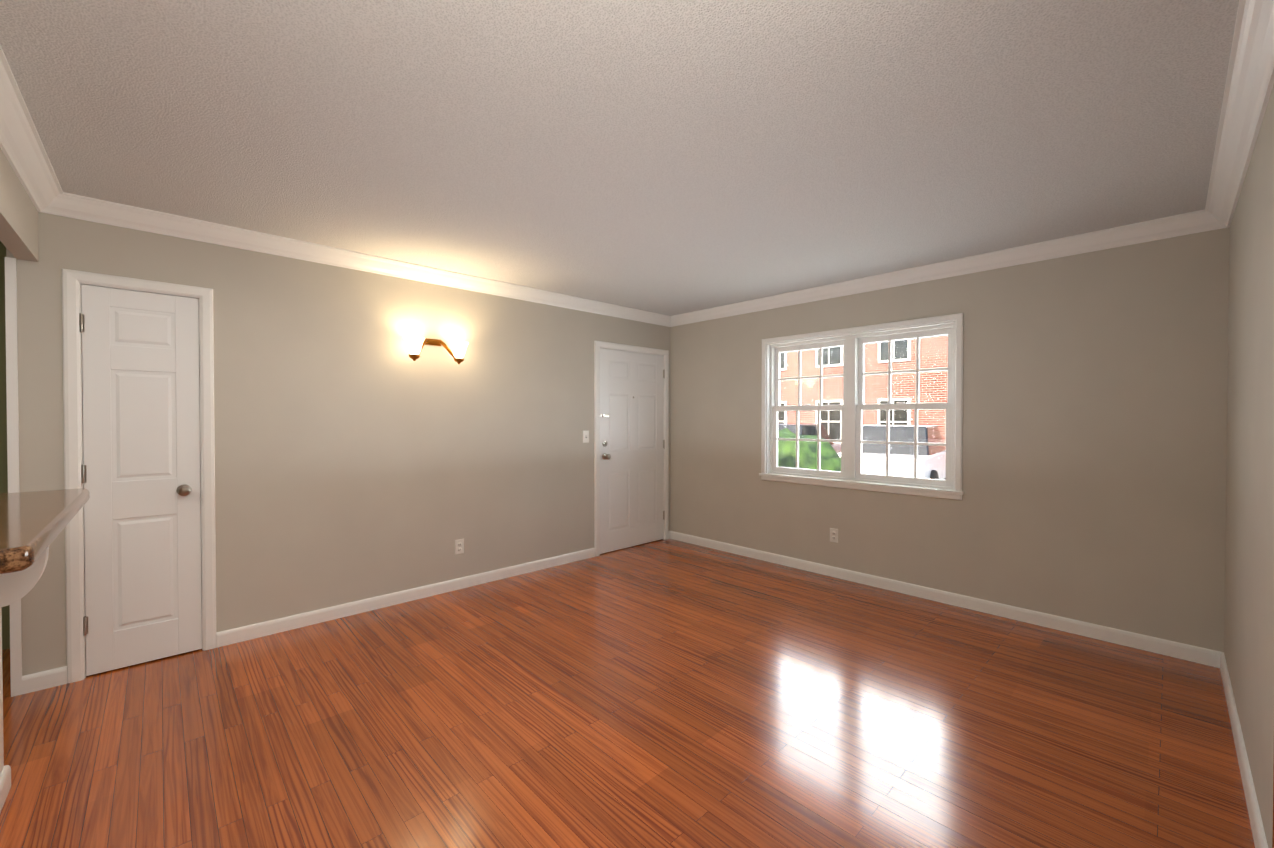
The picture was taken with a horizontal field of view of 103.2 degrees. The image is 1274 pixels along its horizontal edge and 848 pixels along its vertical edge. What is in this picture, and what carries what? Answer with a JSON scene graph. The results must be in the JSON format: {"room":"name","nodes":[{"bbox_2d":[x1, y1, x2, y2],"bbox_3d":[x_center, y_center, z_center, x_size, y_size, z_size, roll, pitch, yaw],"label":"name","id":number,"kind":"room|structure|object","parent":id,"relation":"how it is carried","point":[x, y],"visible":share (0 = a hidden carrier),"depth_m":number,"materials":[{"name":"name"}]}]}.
{"room":"empty living room","nodes":[
{"label":"empty living room","id":0,"kind":"room"},
{"bbox_2d":[0,241,9,649],"bbox_3d":[-4.578,0.090,2.130,2.980,2.440,0.150,-1,1,-43],"label":"wall","id":1,"kind":"structure","parent":0,"point":[4,489],"depth_m":2.90,"materials":[{"name":"paint"}]},
{"bbox_2d":[5,257,21,696],"bbox_3d":[-4.301,0.095,1.729,2.890,2.440,0.812,-1,1,-43],"label":"trim","id":2,"kind":"structure","parent":1,"relation":"attached to","point":[13,443],"depth_m":2.42,"materials":[{"name":"white wood"}]},
{"bbox_2d":[0,148,38,773],"bbox_3d":[-1.518,0.104,0.913,0.123,2.440,4.222,-1,1,-43],"label":"wall","id":3,"kind":"structure","parent":0,"point":[18,225],"depth_m":2.10,"materials":[{"name":"beige paint"}]},
{"bbox_2d":[0,765,10,812],"bbox_3d":[-1.590,1.280,1.090,0.031,0.085,2.014,-1,1,-43],"label":"baseboard","id":4,"kind":"structure","parent":3,"relation":"attached to","point":[5,776],"depth_m":1.77,"materials":[{"name":"white wood"}]},
{"bbox_2d":[0,45,67,215],"bbox_3d":[-1.515,-1.069,1.039,0.090,0.096,3.840,-1,1,-43],"label":"crown molding","id":5,"kind":"structure","parent":3,"relation":"attached to","point":[21,144],"depth_m":1.99,"materials":[{"name":"white wood"}]},
{"bbox_2d":[0,488,89,607],"bbox_3d":[-1.887,0.451,1.348,0.500,0.391,1.250,-1,1,-43],"label":"countertop","id":6,"kind":"structure","parent":3,"relation":"on","point":[33,524],"depth_m":1.47,"materials":[{"name":"stone"}]},
{"bbox_2d":[6,212,669,675],"bbox_3d":[-1.351,0.067,4.190,4.840,2.440,0.310,-1,1,-43],"label":"wall","id":7,"kind":"structure","parent":0,"point":[360,454],"depth_m":3.40,"materials":[{"name":"beige paint"}]},
{"bbox_2d":[62,268,216,682],"bbox_3d":[-2.710,0.262,2.784,0.580,2.082,0.168,-1,1,-43],"label":"trim","id":8,"kind":"structure","parent":7,"relation":"attached to","point":[73,281],"depth_m":2.58,"materials":[{"name":"white wood"}]},
{"bbox_2d":[79,284,201,675],"bbox_3d":[-2.663,0.291,2.724,0.466,2.009,0.108,-1,1,-43],"label":"closet door","id":9,"kind":"structure","parent":7,"relation":"in","point":[140,473],"depth_m":2.73,"materials":[{"name":"white wood"}]},
{"bbox_2d":[41,193,671,326],"bbox_3d":[-1.250,-1.103,3.997,4.540,0.096,0.090,-1,1,-43],"label":"crown molding","id":10,"kind":"structure","parent":7,"relation":"attached to","point":[80,207],"depth_m":3.23,"materials":[{"name":"white wood"}]},
{"bbox_2d":[217,548,594,647],"bbox_3d":[-1.428,1.248,3.908,2.812,0.085,0.014,-1,1,-43],"label":"baseboard","id":11,"kind":"structure","parent":7,"relation":"attached to","point":[231,636],"depth_m":3.56,"materials":[{"name":"white wood"}]},
{"bbox_2d":[403,336,467,363],"bbox_3d":[-1.482,-0.545,3.739,0.474,0.183,0.158,-1,1,-43],"label":"sconce","id":12,"kind":"object","parent":7,"relation":"attached to","point":[415,345],"visible":1,"depth_m":3.78,"materials":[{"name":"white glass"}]},
{"bbox_2d":[455,539,463,554],"bbox_3d":[-1.387,0.960,3.947,0.070,0.115,0.007,-1,1,-43],"label":"electrical outlet","id":13,"kind":"object","parent":7,"relation":"attached to","point":[459,546],"visible":1,"depth_m":3.94,"materials":[{"name":"white plastic"}]},
{"bbox_2d":[583,431,588,442],"bbox_3d":[-0.481,0.120,4.790,0.070,0.115,0.016,-1,1,-43],"label":"light switch","id":14,"kind":"object","parent":7,"relation":"attached to","point":[585,436],"visible":1,"depth_m":4.79,"materials":[{"name":"white plastic"}]},
{"bbox_2d":[594,340,668,556],"bbox_3d":[-0.081,0.233,5.272,1.036,2.082,0.168,-1,1,-43],"label":"door frame","id":15,"kind":"structure","parent":7,"relation":"attached to","point":[624,347],"depth_m":4.93,"materials":[{"name":"white wood"}]},
{"bbox_2d":[599,348,664,553],"bbox_3d":[-0.025,0.263,5.220,0.927,2.009,0.108,-1,1,-43],"label":"entry door","id":16,"kind":"structure","parent":7,"relation":"in","point":[632,448],"depth_m":5.21,"materials":[{"name":"white wood"}]},
{"bbox_2d":[0,0,1238,315],"bbox_3d":[-1.153,-1.156,1.776,7.850,0.060,5.350,-1,1,-43],"label":"ceiling","id":17,"kind":"structure","parent":0,"point":[670,156],"depth_m":1.91,"materials":[{"name":"white paint"}]},
{"bbox_2d":[0,539,1254,847],"bbox_3d":[-1.153,1.339,1.805,7.850,0.050,5.350,-1,1,-43],"label":"floor","id":18,"kind":"structure","parent":0,"point":[668,693],"depth_m":2.16,"materials":[{"name":"laminate"}]},
{"bbox_2d":[670,227,1229,651],"bbox_3d":[1.840,0.067,4.193,0.200,2.440,4.372,-1,1,-43],"label":"wall","id":19,"kind":"structure","parent":0,"point":[1094,440],"depth_m":3.23,"materials":[{"name":"beige paint"}]},
{"bbox_2d":[830,528,837,542],"bbox_3d":[1.656,0.936,4.246,0.007,0.115,0.070,-1,1,-43],"label":"electrical outlet","id":20,"kind":"object","parent":19,"relation":"attached to","point":[833,535],"visible":1,"depth_m":4.25,"materials":[{"name":"white plastic"}]},
{"bbox_2d":[759,313,963,499],"bbox_3d":[1.742,-0.128,4.160,0.076,1.320,1.657,-1,1,-43],"label":"window frame","id":21,"kind":"structure","parent":19,"relation":"attached to","point":[956,493],"depth_m":3.94,"materials":[{"name":"white wood"}]},
{"bbox_2d":[770,323,953,489],"bbox_3d":[1.798,-0.129,4.213,0.100,1.230,1.543,-1,1,-43],"label":"window","id":22,"kind":"structure","parent":19,"relation":"in","point":[852,407],"depth_m":4.16,"materials":[{"name":"white"}]},
{"bbox_2d":[672,210,1199,326],"bbox_3d":[1.718,-1.104,4.097,0.090,0.096,3.840,-1,1,-43],"label":"crown molding","id":23,"kind":"structure","parent":19,"relation":"attached to","point":[1186,223],"depth_m":3.44,"materials":[{"name":"white wood"}]},
{"bbox_2d":[668,531,1215,666],"bbox_3d":[1.743,1.245,4.149,0.019,0.085,4.022,-1,1,-43],"label":"baseboard","id":24,"kind":"structure","parent":19,"relation":"attached to","point":[1187,652],"depth_m":3.45,"materials":[{"name":"white wood"}]},
{"bbox_2d":[1224,85,1273,847],"bbox_3d":[1.385,0.104,0.891,5.400,2.440,0.200,-1,1,-43],"label":"wall","id":25,"kind":"structure","parent":0,"point":[1249,607],"depth_m":1.81,"materials":[{"name":"beige paint"}]},
{"bbox_2d":[1200,0,1273,231],"bbox_3d":[1.452,-1.071,1.141,4.540,0.096,0.090,-1,1,-43],"label":"crown molding","id":26,"kind":"structure","parent":25,"relation":"attached to","point":[1248,86],"depth_m":1.70,"materials":[{"name":"white wood"}]},
{"bbox_2d":[1216,651,1267,847],"bbox_3d":[1.869,1.275,1.510,3.426,0.085,0.014,-1,1,-43],"label":"baseboard","id":27,"kind":"structure","parent":25,"relation":"attached to","point":[1258,832],"depth_m":1.87,"materials":[{"name":"white wood"}]},
{"bbox_2d":[1272,766,1273,847],"bbox_3d":[1.302,0.433,0.961,1.170,1.611,0.008,-1,1,-43],"label":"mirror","id":28,"kind":"object","parent":25,"relation":"attached to","point":[1273,811],"depth_m":1.36,"materials":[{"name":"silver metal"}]},
{"label":"outside","id":29,"kind":"structure","parent":0,"visible":0},
{"bbox_3d":[14.970,1.513,19.434,39.800,0.100,60.000,-1,1,-43],"label":"ground","id":30,"kind":"structure","parent":29,"visible":0},
{"bbox_2d":[778,424,840,452],"bbox_3d":[4.432,0.760,14.412,1.980,1.520,4.500,1,1,42],"label":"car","id":31,"kind":"object","parent":30,"relation":"on","point":[809,429],"depth_m":13.53,"materials":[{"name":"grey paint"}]},
{"bbox_2d":[778,335,947,446],"bbox_3d":[10.735,-2.495,22.265,8.800,7.850,34.800,-1,1,-43],"label":"building","id":32,"kind":"structure","parent":30,"relation":"on","point":[835,434],"depth_m":18.50,"materials":[{"name":"brick"}]},
{"bbox_2d":[837,425,945,479],"bbox_3d":[6.203,0.788,11.958,1.980,1.520,4.800,1,1,39],"label":"car","id":33,"kind":"object","parent":30,"relation":"on","point":[905,470],"depth_m":10.65,"materials":[{"name":"white paint"}]},
{"bbox_3d":[2.075,1.592,7.236,4.300,0.020,60.000,-1,1,-43],"label":"ground","id":34,"kind":"structure","parent":30,"relation":"on","visible":0},
{"bbox_2d":[778,428,840,471],"bbox_3d":[1.711,0.950,7.943,2.593,1.810,6.012,-1,1,-43],"label":"bushes","id":35,"kind":"object","parent":34,"relation":"on","point":[783,444],"depth_m":6.55,"materials":[{"name":"green plant"}]}
]}

